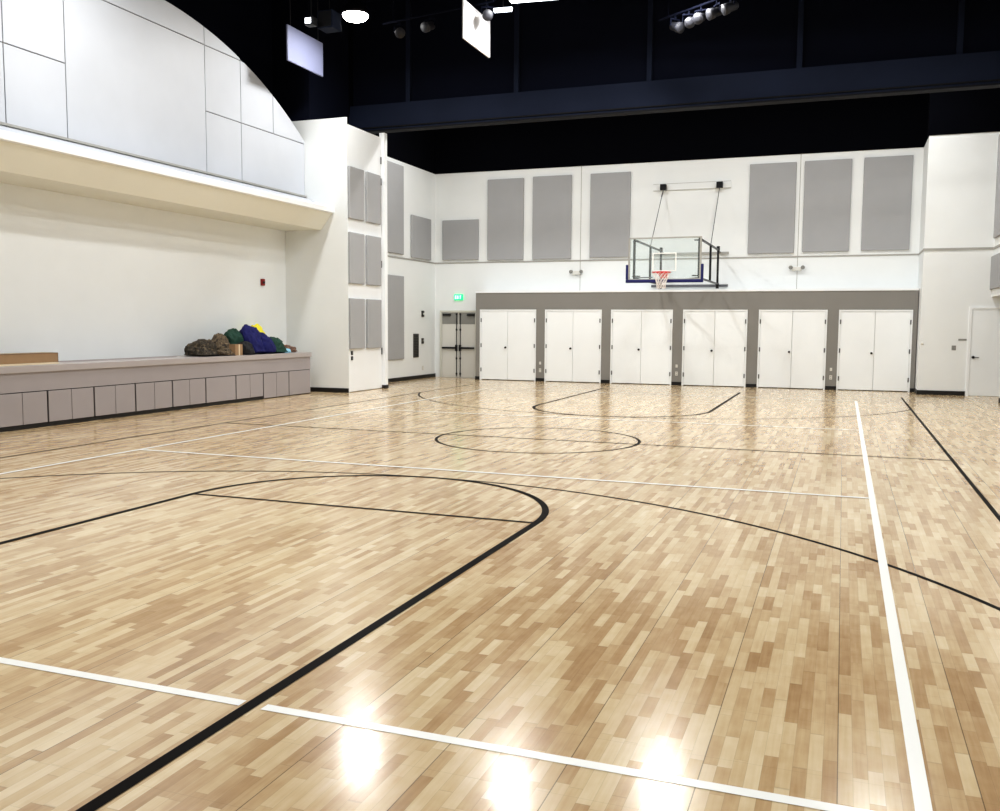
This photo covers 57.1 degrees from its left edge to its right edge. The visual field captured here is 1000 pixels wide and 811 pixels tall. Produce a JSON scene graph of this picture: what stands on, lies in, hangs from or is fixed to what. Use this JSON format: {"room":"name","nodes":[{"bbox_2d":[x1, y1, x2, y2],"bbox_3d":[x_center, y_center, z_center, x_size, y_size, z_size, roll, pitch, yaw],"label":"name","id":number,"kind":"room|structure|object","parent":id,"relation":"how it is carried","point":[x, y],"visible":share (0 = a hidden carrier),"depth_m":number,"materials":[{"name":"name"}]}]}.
{"room":"community hall","nodes":[
{"label":"community hall","id":0,"kind":"room"},
{"bbox_2d":[0,183,286,360],"bbox_3d":[-7.569,-2.127,18.240,0.300,4.400,11.300,2,5,20],"label":"wall","id":1,"kind":"structure","parent":0,"point":[82,278],"depth_m":18.14,"materials":[{"name":"white paint"}]},
{"bbox_2d":[260,279,264,285],"bbox_3d":[-5.783,-3.009,22.445,0.065,0.168,0.128,2,5,20],"label":"fire alarm","id":2,"kind":"object","parent":1,"relation":"attached to","point":[262,281],"visible":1,"depth_m":22.40,"materials":[{"name":"red plastic"}]},
{"bbox_2d":[0,0,304,197],"bbox_3d":[-6.886,-6.319,17.624,0.100,3.270,11.300,2,5,20],"label":"wall","id":3,"kind":"structure","parent":0,"point":[145,78],"depth_m":17.61,"materials":[{"name":"paint"}]},
{"bbox_2d":[0,122,306,197],"bbox_3d":[-6.821,-4.768,17.733,0.040,0.040,11.300,2,5,20],"label":"trim","id":4,"kind":"structure","parent":3,"relation":"attached to","point":[1,123],"depth_m":17.46,"materials":[{"name":"white paint"}]},
{"bbox_2d":[0,140,331,230],"bbox_3d":[-6.903,-4.317,17.803,1.690,0.750,11.300,2,5,20],"label":"soffit","id":5,"kind":"structure","parent":0,"point":[20,165],"depth_m":17.08,"materials":[{"name":"beige paint"}]},
{"bbox_2d":[0,126,333,212],"bbox_3d":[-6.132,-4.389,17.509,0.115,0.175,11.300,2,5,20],"label":"trim","id":6,"kind":"structure","parent":5,"relation":"attached to","point":[7,136],"depth_m":16.66,"materials":[{"name":"white paint"}]},
{"bbox_2d":[165,0,272,94],"bbox_3d":[-10.010,-6.744,12.382,0.550,5.800,23.200,2,5,20],"label":"wall","id":7,"kind":"structure","parent":0,"point":[244,26],"depth_m":21.90,"materials":[{"name":"black paint"}]},
{"bbox_2d":[272,0,434,378],"bbox_3d":[-4.031,-5.756,26.620,1.350,10.200,7.400,2,5,20],"label":"wall","id":8,"kind":"structure","parent":0,"point":[303,94],"depth_m":26.99,"materials":[{"name":"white paint"}]},
{"bbox_2d":[387,161,403,254],"bbox_3d":[-3.119,-5.798,27.046,0.055,2.620,1.220,2,5,20],"label":"acoustic panel","id":9,"kind":"object","parent":8,"relation":"attached to","point":[395,172],"visible":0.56,"depth_m":27.07,"materials":[{"name":"grey fabric"}]},
{"bbox_2d":[388,275,403,359],"bbox_3d":[-3.139,-2.611,27.328,0.055,2.500,1.220,2,5,20],"label":"acoustic panel","id":10,"kind":"object","parent":8,"relation":"attached to","point":[395,283],"visible":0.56,"depth_m":27.37,"materials":[{"name":"grey fabric"}]},
{"bbox_2d":[388,255,434,263],"bbox_3d":[-3.062,-4.413,27.417,0.012,0.045,5.450,2,5,20],"label":"trim","id":11,"kind":"structure","parent":8,"relation":"attached to","point":[388,255],"depth_m":28.30,"materials":[{"name":"grey metal"}]},
{"bbox_2d":[388,373,435,382],"bbox_3d":[-3.082,-0.784,27.737,0.020,0.110,5.450,2,5,20],"label":"baseboard","id":12,"kind":"structure","parent":8,"relation":"attached to","point":[434,374],"depth_m":28.59,"materials":[{"name":"black rubber"}]},
{"bbox_2d":[413,334,418,357],"bbox_3d":[-2.627,-1.876,28.817,0.042,0.748,0.368,2,5,20],"label":"air vent","id":13,"kind":"object","parent":8,"relation":"in","point":[415,336],"visible":1,"depth_m":28.77,"materials":[{"name":"brown metal"}]},
{"bbox_2d":[411,215,430,260],"bbox_3d":[-2.474,-5.250,28.845,0.055,1.300,1.420,2,5,20],"label":"acoustic panel","id":14,"kind":"object","parent":8,"relation":"attached to","point":[420,226],"visible":1,"depth_m":28.77,"materials":[{"name":"grey fabric"}]},
{"bbox_2d":[346,0,381,2],"bbox_3d":[0.320,-9.676,12.233,19.800,0.200,31.200,2,5,20],"label":"ceiling","id":15,"kind":"structure","parent":0,"point":[362,1],"depth_m":24.21,"materials":[{"name":"black paint"}]},
{"bbox_2d":[286,0,322,76],"bbox_3d":[-4.498,-9.094,21.184,0.040,2.600,1.500,2,5,20],"label":"panel","id":16,"kind":"object","parent":15,"relation":"hanging from","point":[302,50],"visible":1,"depth_m":21.19,"materials":[{"name":"white plastic"}]},
{"bbox_2d":[304,0,316,27],"bbox_3d":[-3.829,-8.936,18.541,0.200,2.480,0.195,2,5,20],"label":"light","id":17,"kind":"object","parent":15,"relation":"hanging from","point":[311,21],"visible":1,"depth_m":18.59,"materials":[{"name":"black metal"}]},
{"bbox_2d":[317,0,340,32],"bbox_3d":[-3.518,-8.964,18.888,0.360,2.440,0.365,2,5,20],"label":"speaker box","id":18,"kind":"object","parent":15,"relation":"hanging from","point":[328,21],"visible":1,"depth_m":18.84,"materials":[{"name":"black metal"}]},
{"bbox_2d":[318,10,330,26],"bbox_3d":[-3.588,-7.914,18.812,0.300,0.300,0.005,2,5,20],"label":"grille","id":19,"kind":"object","parent":18,"relation":"attached to","point":[324,16],"depth_m":18.81,"materials":[{"name":"black metal"}]},
{"bbox_2d":[341,0,368,22],"bbox_3d":[-3.217,-9.445,20.429,0.620,1.750,0.620,2,5,20],"label":"light","id":20,"kind":"object","parent":15,"relation":"hanging from","point":[355,11],"visible":1,"depth_m":20.29,"materials":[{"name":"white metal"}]},
{"bbox_2d":[382,0,494,24],"bbox_3d":[-1.379,-9.386,19.924,2.956,1.754,0.046,3,6,31],"label":"pipe","id":21,"kind":"object","parent":15,"relation":"hanging from","point":[490,1],"visible":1,"depth_m":20.06,"materials":[{"name":"metal"}]},
{"bbox_2d":[394,22,405,37],"bbox_3d":[-2.231,-8.359,20.497,0.262,0.398,0.352,0,5,-8],"label":"spotlight","id":22,"kind":"object","parent":21,"relation":"hanging from","point":[400,32],"visible":1,"depth_m":20.38,"materials":[{"name":"black paint"}]},
{"bbox_2d":[421,15,434,32],"bbox_3d":[-1.556,-8.318,20.073,0.262,0.398,0.352,4,6,32],"label":"spotlight","id":23,"kind":"object","parent":21,"relation":"hanging from","point":[426,26],"visible":1,"depth_m":19.99,"materials":[{"name":"black paint"}]},
{"bbox_2d":[481,3,493,20],"bbox_3d":[-0.264,-8.240,19.291,0.262,0.398,0.352,0,5,-3],"label":"spotlight","id":24,"kind":"object","parent":21,"relation":"hanging from","point":[487,14],"visible":1,"depth_m":19.17,"materials":[{"name":"black paint"}]},
{"bbox_2d":[462,0,489,57],"bbox_3d":[-0.490,-8.920,19.520,0.040,2.600,1.500,2,5,20],"label":"panel","id":25,"kind":"object","parent":15,"relation":"hanging from","point":[475,30],"visible":0.93,"depth_m":19.49,"materials":[{"name":"white plastic"}]},
{"bbox_2d":[494,7,511,12],"bbox_3d":[0.065,-8.797,17.545,0.360,2.490,0.060,2,5,15],"label":"strip light","id":26,"kind":"object","parent":15,"relation":"hanging from","point":[509,9],"visible":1,"depth_m":17.63,"materials":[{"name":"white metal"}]},
{"bbox_2d":[509,0,547,2],"bbox_3d":[0.657,-8.727,16.848,1.000,2.500,0.200,2,5,15],"label":"strip light","id":27,"kind":"object","parent":15,"relation":"hanging from","point":[511,1],"visible":1,"depth_m":17.02,"materials":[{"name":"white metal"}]},
{"bbox_2d":[658,0,715,21],"bbox_3d":[4.268,-9.178,18.770,0.046,1.894,2.779,-3,6,-35],"label":"pipe","id":28,"kind":"object","parent":15,"relation":"hanging from","point":[710,1],"visible":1,"depth_m":19.38,"materials":[{"name":"metal"}]},
{"bbox_2d":[669,16,684,33],"bbox_3d":[3.757,-8.098,19.570,0.262,0.398,0.352,-3,6,-31],"label":"spotlight","id":29,"kind":"object","parent":28,"relation":"hanging from","point":[678,27],"visible":0.99,"depth_m":19.49,"materials":[{"name":"black paint"}]},
{"bbox_2d":[682,11,694,27],"bbox_3d":[3.957,-8.068,19.250,0.262,0.398,0.352,1,5,3],"label":"spotlight","id":30,"kind":"object","parent":28,"relation":"hanging from","point":[688,22],"visible":0.91,"depth_m":19.13,"materials":[{"name":"black paint"}]},
{"bbox_2d":[692,6,706,24],"bbox_3d":[4.133,-8.043,18.982,0.262,0.398,0.352,4,6,32],"label":"spotlight","id":31,"kind":"object","parent":28,"relation":"hanging from","point":[698,18],"visible":0.98,"depth_m":18.89,"materials":[{"name":"black paint"}]},
{"bbox_2d":[706,0,721,20],"bbox_3d":[4.360,-8.014,18.661,0.352,0.398,0.262,-1,5,-18],"label":"spotlight","id":32,"kind":"object","parent":28,"relation":"hanging from","point":[711,13],"visible":0.96,"depth_m":18.59,"materials":[{"name":"black paint"}]},
{"bbox_2d":[721,0,738,15],"bbox_3d":[4.590,-7.984,18.347,0.352,0.398,0.262,0,5,-7],"label":"spotlight","id":33,"kind":"object","parent":28,"relation":"hanging from","point":[726,8],"visible":1,"depth_m":18.28,"materials":[{"name":"black paint"}]},
{"bbox_2d":[0,377,999,810],"bbox_3d":[0.394,0.687,13.098,19.500,0.205,31.200,2,5,20],"label":"floor","id":34,"kind":"structure","parent":0,"point":[431,593],"depth_m":5.70,"materials":[{"name":"brown wood"}]},
{"bbox_2d":[0,352,311,431],"bbox_3d":[-7.027,-0.396,17.897,1.078,1.020,10.740,2,5,20],"label":"stage","id":35,"kind":"object","parent":34,"relation":"on","point":[63,375],"visible":0.76,"depth_m":17.11,"materials":[{"name":"beige laminate"}]},
{"bbox_2d":[0,390,47,427],"bbox_3d":[-8.107,0.038,14.927,0.950,0.534,1.010,2,5,20],"label":"base cabinet","id":36,"kind":"object","parent":35,"relation":"on","point":[20,408],"visible":0.99,"depth_m":14.77,"materials":[{"name":"beige laminate"}]},
{"bbox_2d":[0,362,58,366],"bbox_3d":[-8.136,-0.638,14.617,0.560,0.024,2.300,2,5,20],"label":"flat board","id":37,"kind":"object","parent":35,"relation":"on","point":[47,362],"visible":0.67,"depth_m":15.08,"materials":[{"name":"beige wood"}]},
{"bbox_2d":[0,352,57,364],"bbox_3d":[-8.100,-0.740,14.706,0.350,0.163,2.266,2,5,20],"label":"carton","id":38,"kind":"object","parent":37,"relation":"on","point":[34,357],"visible":1,"depth_m":15.13,"materials":[{"name":"cardboard"}]},
{"bbox_2d":[47,387,93,421],"bbox_3d":[-7.755,-0.043,15.870,0.950,0.534,1.010,2,5,20],"label":"base cabinet","id":39,"kind":"object","parent":35,"relation":"on","point":[69,403],"visible":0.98,"depth_m":15.67,"materials":[{"name":"beige laminate"}]},
{"bbox_2d":[92,383,134,416],"bbox_3d":[-7.402,-0.124,16.813,0.950,0.534,1.010,2,5,20],"label":"base cabinet","id":40,"kind":"object","parent":35,"relation":"on","point":[119,398],"visible":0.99,"depth_m":16.61,"materials":[{"name":"beige laminate"}]},
{"bbox_2d":[58,356,176,361],"bbox_3d":[-7.215,-0.879,17.412,0.030,0.024,3.200,2,5,20],"label":"rod","id":41,"kind":"object","parent":35,"relation":"on","point":[161,356],"visible":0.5,"depth_m":17.36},
{"bbox_2d":[135,380,171,411],"bbox_3d":[-7.050,-0.205,17.756,0.950,0.534,1.010,2,5,20],"label":"base cabinet","id":42,"kind":"object","parent":35,"relation":"on","point":[157,394],"visible":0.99,"depth_m":17.56,"materials":[{"name":"beige laminate"}]},
{"bbox_2d":[172,378,205,406],"bbox_3d":[-6.698,-0.286,18.699,0.950,0.534,1.010,2,5,20],"label":"base cabinet","id":43,"kind":"object","parent":35,"relation":"on","point":[185,392],"visible":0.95,"depth_m":18.50,"materials":[{"name":"beige laminate"}]},
{"bbox_2d":[184,339,219,355],"bbox_3d":[-6.317,-1.228,19.453,0.674,0.367,0.839,2,5,18],"label":"cloth","id":44,"kind":"object","parent":35,"relation":"on","point":[201,347],"visible":1,"depth_m":19.25,"materials":[{"name":"brown fabric"}]},
{"bbox_2d":[208,333,229,349],"bbox_3d":[-6.237,-1.356,20.215,0.658,0.489,0.654,2,5,20],"label":"cloth","id":45,"kind":"object","parent":35,"relation":"on","point":[221,341],"visible":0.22,"depth_m":20.12,"materials":[{"name":"brown fabric"}]},
{"bbox_2d":[205,375,235,402],"bbox_3d":[-6.345,-0.367,19.642,0.950,0.534,1.010,2,5,20],"label":"base cabinet","id":46,"kind":"object","parent":35,"relation":"on","point":[219,388],"visible":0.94,"depth_m":19.44,"materials":[{"name":"beige laminate"}]},
{"bbox_2d":[216,348,234,355],"bbox_3d":[-5.983,-1.157,19.844,0.465,0.162,0.398,2,5,20],"label":"cloth","id":47,"kind":"object","parent":35,"relation":"on","point":[225,351],"visible":0.85,"depth_m":19.74,"materials":[{"name":"brown fabric"}]},
{"bbox_2d":[224,328,243,343],"bbox_3d":[-6.034,-1.452,20.737,0.574,0.589,0.502,2,5,20],"label":"cloth","id":48,"kind":"object","parent":35,"relation":"on","point":[234,336],"visible":0.26,"depth_m":20.54,"materials":[{"name":"green fabric"}]},
{"bbox_2d":[229,344,242,355],"bbox_3d":[-5.777,-1.220,20.122,0.164,0.244,0.264,2,5,20],"label":"carton","id":49,"kind":"object","parent":35,"relation":"on","point":[237,349],"visible":0.95,"depth_m":20.02,"materials":[{"name":"cardboard"}]},
{"bbox_2d":[238,341,254,354],"bbox_3d":[-5.669,-1.285,20.478,0.396,0.310,0.475,2,5,20],"label":"cloth","id":50,"kind":"object","parent":35,"relation":"on","point":[248,349],"visible":0.7,"depth_m":20.37,"materials":[{"name":"black fabric"}]},
{"bbox_2d":[235,373,262,399],"bbox_3d":[-5.993,-0.449,20.586,0.950,0.534,1.010,2,5,20],"label":"base cabinet","id":51,"kind":"object","parent":35,"relation":"on","point":[247,385],"visible":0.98,"depth_m":20.39,"materials":[{"name":"beige laminate"}]},
{"bbox_2d":[239,324,264,353],"bbox_3d":[-5.733,-1.512,20.935,0.734,0.681,0.508,3,6,28],"label":"cloth","id":52,"kind":"object","parent":35,"relation":"on","point":[251,334],"visible":0.52,"depth_m":20.77,"materials":[{"name":"blue fabric"}]},
{"bbox_2d":[251,324,264,332],"bbox_3d":[-5.819,-1.601,21.865,0.441,0.691,0.760,2,5,20],"label":"cloth","id":53,"kind":"object","parent":35,"relation":"on","point":[258,326],"visible":0.04,"depth_m":21.78,"materials":[{"name":"yellow fabric"}]},
{"bbox_2d":[259,332,275,353],"bbox_3d":[-5.523,-1.455,21.349,0.629,0.497,0.456,2,5,20],"label":"bag","id":54,"kind":"object","parent":35,"relation":"on","point":[269,346],"visible":0.52,"depth_m":21.20,"materials":[{"name":"blue fabric"}]},
{"bbox_2d":[270,337,287,352],"bbox_3d":[-5.341,-1.441,21.809,0.610,0.389,0.558,2,5,20],"label":"blanket","id":55,"kind":"object","parent":35,"relation":"on","point":[280,347],"visible":0.44,"depth_m":21.67,"materials":[{"name":"fabric"}]},
{"bbox_2d":[284,345,296,351],"bbox_3d":[-5.229,-1.398,22.497,0.506,0.185,0.785,2,5,20],"label":"cloth","id":56,"kind":"object","parent":35,"relation":"on","point":[293,349],"visible":0.43,"depth_m":22.40,"materials":[{"name":"brown fabric"}]},
{"bbox_2d":[262,371,288,398],"bbox_3d":[-5.637,-0.504,21.540,0.950,0.587,1.030,2,5,20],"label":"base cabinet","id":57,"kind":"object","parent":34,"relation":"on","point":[275,384],"visible":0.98,"depth_m":21.34,"materials":[{"name":"beige laminate"}]},
{"bbox_2d":[288,369,309,394],"bbox_3d":[-5.292,-0.584,22.465,0.950,0.587,0.950,2,5,20],"label":"base cabinet","id":58,"kind":"object","parent":34,"relation":"on","point":[299,380],"visible":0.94,"depth_m":22.27,"materials":[{"name":"beige laminate"}]},
{"bbox_2d":[285,117,377,391],"bbox_3d":[-4.524,-3.801,24.054,2.350,6.750,1.950,2,5,20],"label":"wall pier","id":59,"kind":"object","parent":34,"relation":"on","point":[317,296],"visible":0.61,"depth_m":22.99,"materials":[{"name":"white paint"}]},
{"bbox_2d":[310,387,348,392],"bbox_3d":[-4.561,-0.402,23.305,1.650,0.110,0.020,2,5,20],"label":"baseboard","id":60,"kind":"object","parent":59,"relation":"attached to","point":[312,389],"visible":0.64,"depth_m":23.20,"materials":[{"name":"black rubber"}]},
{"bbox_2d":[347,124,381,391],"bbox_3d":[-3.474,-3.679,23.609,0.065,6.600,1.788,2,5,20],"label":"wall panel","id":61,"kind":"object","parent":59,"relation":"attached to","point":[363,147],"visible":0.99,"depth_m":23.59,"materials":[{"name":"white paint"}]},
{"bbox_2d":[347,166,363,220],"bbox_3d":[-3.595,-5.285,22.963,0.070,1.270,0.740,2,5,20],"label":"acoustic panel","id":62,"kind":"object","parent":61,"relation":"attached to","point":[355,175],"visible":1,"depth_m":22.89,"materials":[{"name":"grey fabric"}]},
{"bbox_2d":[348,232,364,284],"bbox_3d":[-3.605,-3.691,23.104,0.070,1.270,0.740,2,5,20],"label":"acoustic panel","id":63,"kind":"object","parent":61,"relation":"attached to","point":[356,243],"visible":1,"depth_m":23.03,"materials":[{"name":"grey fabric"}]},
{"bbox_2d":[349,298,364,348],"bbox_3d":[-3.615,-2.067,23.248,0.070,1.270,0.740,2,5,20],"label":"acoustic panel","id":64,"kind":"object","parent":61,"relation":"attached to","point":[356,306],"visible":1,"depth_m":23.17,"materials":[{"name":"grey fabric"}]},
{"bbox_2d":[365,171,380,224],"bbox_3d":[-3.281,-5.357,23.803,0.070,1.270,0.740,2,5,20],"label":"acoustic panel","id":65,"kind":"object","parent":61,"relation":"attached to","point":[372,181],"visible":1,"depth_m":23.72,"materials":[{"name":"grey fabric"}]},
{"bbox_2d":[366,235,380,285],"bbox_3d":[-3.291,-3.763,23.944,0.070,1.270,0.740,2,5,20],"label":"acoustic panel","id":66,"kind":"object","parent":61,"relation":"attached to","point":[373,244],"visible":1,"depth_m":23.86,"materials":[{"name":"grey fabric"}]},
{"bbox_2d":[366,299,381,347],"bbox_3d":[-3.302,-2.139,24.088,0.070,1.270,0.740,2,5,20],"label":"acoustic panel","id":67,"kind":"object","parent":61,"relation":"attached to","point":[373,306],"visible":1,"depth_m":24.00,"materials":[{"name":"grey fabric"}]},
{"bbox_2d":[379,133,387,384],"bbox_3d":[-3.097,-3.861,24.501,0.150,6.630,0.150,2,5,20],"label":"trim","id":68,"kind":"structure","parent":59,"relation":"attached to","point":[384,246],"depth_m":24.45,"materials":[{"name":"white paint"}]},
{"bbox_2d":[475,288,918,391],"bbox_3d":[5.286,-1.991,26.981,12.640,2.755,0.810,2,5,20],"label":"surround","id":69,"kind":"object","parent":34,"relation":"on","point":[752,300],"visible":0.9,"depth_m":26.31,"materials":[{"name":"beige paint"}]},
{"bbox_2d":[480,309,535,380],"bbox_3d":[0.233,-1.871,28.460,1.844,2.190,0.132,2,5,20],"label":"double door","id":70,"kind":"structure","parent":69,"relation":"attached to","point":[507,336],"depth_m":28.45,"materials":[{"name":"white wood"}]},
{"bbox_2d":[544,309,601,382],"bbox_3d":[2.191,-1.794,27.735,1.764,2.190,0.132,2,5,20],"label":"double door","id":71,"kind":"structure","parent":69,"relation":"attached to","point":[572,337],"depth_m":27.73,"materials":[{"name":"white wood"}]},
{"bbox_2d":[610,310,672,384],"bbox_3d":[4.141,-1.718,27.014,1.824,2.190,0.132,2,5,20],"label":"double door","id":72,"kind":"structure","parent":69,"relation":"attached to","point":[641,340],"depth_m":27.01,"materials":[{"name":"white wood"}]},
{"bbox_2d":[681,310,747,386],"bbox_3d":[6.118,-1.640,26.282,1.804,2.190,0.132,2,5,20],"label":"double door","id":73,"kind":"structure","parent":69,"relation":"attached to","point":[725,354],"depth_m":26.27,"materials":[{"name":"white wood"}]},
{"bbox_2d":[757,310,827,389],"bbox_3d":[8.100,-1.562,25.548,1.814,2.190,0.132,2,5,20],"label":"double door","id":74,"kind":"structure","parent":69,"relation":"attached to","point":[807,337],"depth_m":25.54,"materials":[{"name":"white wood"}]},
{"bbox_2d":[836,310,912,391],"bbox_3d":[10.092,-1.484,24.811,1.844,2.190,0.132,2,5,20],"label":"double door","id":75,"kind":"structure","parent":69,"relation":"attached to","point":[890,351],"depth_m":24.80,"materials":[{"name":"white wood"}]},
{"bbox_2d":[349,51,999,133],"bbox_3d":[3.485,-7.335,21.866,15.980,0.720,0.300,2,5,20],"label":"header beam","id":76,"kind":"structure","parent":0,"point":[979,70],"depth_m":21.40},
{"bbox_2d":[353,0,999,105],"bbox_3d":[3.860,-9.049,21.862,18.800,2.700,0.250,2,5,20],"label":"wall header","id":77,"kind":"structure","parent":0,"point":[564,43],"depth_m":22.05,"materials":[{"name":"black paint"}]},
{"bbox_2d":[405,0,411,101],"bbox_3d":[-2.386,-9.278,23.988,0.120,2.700,0.100,2,5,20],"label":"trim","id":78,"kind":"structure","parent":77,"relation":"attached to","point":[407,2],"depth_m":23.95,"materials":[{"name":"black metal"}]},
{"bbox_2d":[514,3,519,91],"bbox_3d":[0.425,-9.167,22.948,0.120,2.700,0.100,2,5,20],"label":"trim","id":79,"kind":"structure","parent":77,"relation":"attached to","point":[516,5],"depth_m":22.93,"materials":[{"name":"metal"}]},
{"bbox_2d":[646,0,653,80],"bbox_3d":[3.565,-9.044,21.785,0.120,2.700,0.100,2,5,20],"label":"trim","id":80,"kind":"structure","parent":77,"relation":"attached to","point":[650,2],"depth_m":21.78,"materials":[{"name":"black metal"}]},
{"bbox_2d":[796,0,803,67],"bbox_3d":[6.751,-8.919,20.606,0.120,2.700,0.100,2,5,20],"label":"trim","id":81,"kind":"structure","parent":77,"relation":"attached to","point":[801,2],"depth_m":20.61,"materials":[{"name":"black metal"}]},
{"bbox_2d":[956,0,964,53],"bbox_3d":[9.797,-8.800,19.478,0.120,2.700,0.100,2,5,20],"label":"trim","id":82,"kind":"structure","parent":77,"relation":"attached to","point":[961,6],"depth_m":19.50,"materials":[{"name":"black metal"}]},
{"bbox_2d":[434,93,928,388],"bbox_3d":[6.282,-5.713,26.883,18.500,10.200,0.320,2,5,20],"label":"wall","id":83,"kind":"structure","parent":0,"point":[458,196],"depth_m":27.03,"materials":[{"name":"white paint"}]},
{"bbox_2d":[440,310,475,377],"bbox_3d":[-1.364,-1.995,29.856,1.380,2.170,0.100,2,5,20],"label":"door","id":84,"kind":"structure","parent":83,"relation":"in","point":[457,330],"depth_m":29.87,"materials":[{"name":"paint"}]},
{"bbox_2d":[454,294,462,299],"bbox_3d":[-1.337,-3.500,29.741,0.300,0.190,0.054,2,5,20],"label":"exit sign","id":85,"kind":"object","parent":83,"relation":"attached to","point":[456,296],"visible":1,"depth_m":29.72,"materials":[{"name":"green plastic"}]},
{"bbox_2d":[442,219,478,259],"bbox_3d":[-1.270,-5.321,29.555,1.260,1.270,0.055,2,5,20],"label":"acoustic panel","id":86,"kind":"object","parent":83,"relation":"attached to","point":[460,238],"visible":1,"depth_m":29.52,"materials":[{"name":"grey fabric"}]},
{"bbox_2d":[487,178,523,259],"bbox_3d":[0.172,-5.857,28.971,1.210,2.520,0.055,2,5,20],"label":"acoustic panel","id":87,"kind":"object","parent":83,"relation":"attached to","point":[505,201],"visible":1,"depth_m":28.94,"materials":[{"name":"grey fabric"}]},
{"bbox_2d":[532,175,571,258],"bbox_3d":[1.606,-5.811,28.439,1.250,2.540,0.055,2,5,20],"label":"acoustic panel","id":88,"kind":"object","parent":83,"relation":"attached to","point":[552,195],"visible":1,"depth_m":28.41,"materials":[{"name":"grey fabric"}]},
{"bbox_2d":[569,270,582,274],"bbox_3d":[2.345,-4.097,28.267,0.444,0.146,0.142,2,5,20],"label":"emergency light","id":89,"kind":"object","parent":83,"relation":"attached to","point":[570,271],"visible":1,"depth_m":28.26,"materials":[{"name":"plastic"}]},
{"bbox_2d":[580,166,581,262],"bbox_3d":[2.473,-5.401,28.180,0.015,3.800,0.006,2,5,20],"label":"trim","id":90,"kind":"structure","parent":83,"relation":"attached to","point":[581,166],"depth_m":28.18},
{"bbox_2d":[589,172,630,257],"bbox_3d":[3.326,-5.753,27.801,1.240,2.520,0.055,2,5,20],"label":"acoustic panel","id":91,"kind":"object","parent":83,"relation":"attached to","point":[610,193],"visible":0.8,"depth_m":27.78,"materials":[{"name":"grey fabric"}]},
{"bbox_2d":[435,254,917,263],"bbox_3d":[4.629,-4.367,27.460,14.400,0.045,0.012,2,5,20],"label":"trim","id":92,"kind":"structure","parent":83,"relation":"attached to","point":[868,254],"depth_m":27.17,"materials":[{"name":"white paint"}]},
{"bbox_2d":[626,181,730,288],"bbox_3d":[4.766,-4.708,24.811,2.250,3.257,4.809,2,5,20],"label":"basketball hoop","id":93,"kind":"object","parent":83,"relation":"attached to","point":[662,274],"visible":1,"depth_m":24.90,"materials":[{"name":"black metal"}]},
{"bbox_2d":[747,162,796,253],"bbox_3d":[7.736,-5.605,26.167,1.270,2.530,0.055,2,5,20],"label":"acoustic panel","id":94,"kind":"object","parent":83,"relation":"attached to","point":[772,188],"visible":1,"depth_m":26.14,"materials":[{"name":"grey fabric"}]},
{"bbox_2d":[789,265,804,270],"bbox_3d":[8.399,-3.889,26.023,0.444,0.146,0.142,2,5,20],"label":"emergency light","id":95,"kind":"object","parent":83,"relation":"attached to","point":[802,266],"visible":1,"depth_m":26.01,"materials":[{"name":"plastic"}]},
{"bbox_2d":[796,165,800,288],"bbox_3d":[8.438,-5.167,25.971,0.015,3.800,0.006,2,5,20],"label":"trim","id":96,"kind":"structure","parent":83,"relation":"attached to","point":[800,165],"depth_m":25.98,"materials":[{"name":"white metal"}]},
{"bbox_2d":[802,159,851,251],"bbox_3d":[9.118,-5.566,25.654,1.240,2.520,0.055,2,5,20],"label":"acoustic panel","id":97,"kind":"object","parent":83,"relation":"attached to","point":[827,183],"visible":1,"depth_m":25.63,"materials":[{"name":"grey fabric"}]},
{"bbox_2d":[861,155,913,250],"bbox_3d":[10.566,-5.519,25.117,1.230,2.520,0.055,2,5,20],"label":"acoustic panel","id":98,"kind":"object","parent":83,"relation":"attached to","point":[887,186],"visible":1,"depth_m":25.09,"materials":[{"name":"grey fabric"}]},
{"bbox_2d":[914,139,927,388],"bbox_3d":[11.266,-3.625,24.355,0.250,6.550,1.300,2,5,20],"label":"wall","id":99,"kind":"structure","parent":0,"point":[926,144],"depth_m":24.27,"materials":[{"name":"white paint"}]},
{"bbox_2d":[917,88,999,395],"bbox_3d":[12.626,-5.314,22.834,3.770,10.200,0.320,2,5,20],"label":"wall","id":100,"kind":"structure","parent":0,"point":[961,174],"depth_m":23.16,"materials":[{"name":"white paint"}]},
{"bbox_2d":[916,390,964,395],"bbox_3d":[11.302,-0.325,23.597,1.125,0.110,0.020,2,5,20],"label":"baseboard","id":101,"kind":"structure","parent":100,"relation":"attached to","point":[924,392],"depth_m":23.59,"materials":[{"name":"black rubber"}]},
{"bbox_2d":[923,247,993,250],"bbox_3d":[11.558,-3.947,23.192,1.620,0.060,0.015,2,5,20],"label":"trim","id":102,"kind":"structure","parent":100,"relation":"attached to","point":[972,248],"depth_m":23.18,"materials":[{"name":"white paint"}]},
{"bbox_2d":[965,307,999,396],"bbox_3d":[12.354,-1.347,23.082,1.200,2.250,0.084,2,5,20],"label":"door","id":103,"kind":"structure","parent":100,"relation":"in","point":[983,359],"depth_m":23.17,"materials":[{"name":"paint"}]},
{"bbox_2d":[992,236,999,296],"bbox_3d":[7.399,-2.324,9.365,0.300,6.550,29.000,2,5,20],"label":"wall","id":104,"kind":"structure","parent":0,"point":[995,292],"depth_m":22.48,"materials":[{"name":"white paint"}]},
{"bbox_2d":[990,253,999,289],"bbox_3d":[12.043,-3.255,22.329,0.055,0.820,1.500,2,5,20],"label":"acoustic panel","id":105,"kind":"object","parent":104,"relation":"attached to","point":[995,260],"visible":1,"depth_m":22.26,"materials":[{"name":"grey fabric"}]},
{"bbox_2d":[993,135,999,237],"bbox_3d":[12.039,-5.333,22.098,0.055,2.500,1.220,2,5,20],"label":"acoustic panel","id":106,"kind":"object","parent":104,"relation":"attached to","point":[996,233],"visible":1,"depth_m":22.36,"materials":[{"name":"grey fabric"}]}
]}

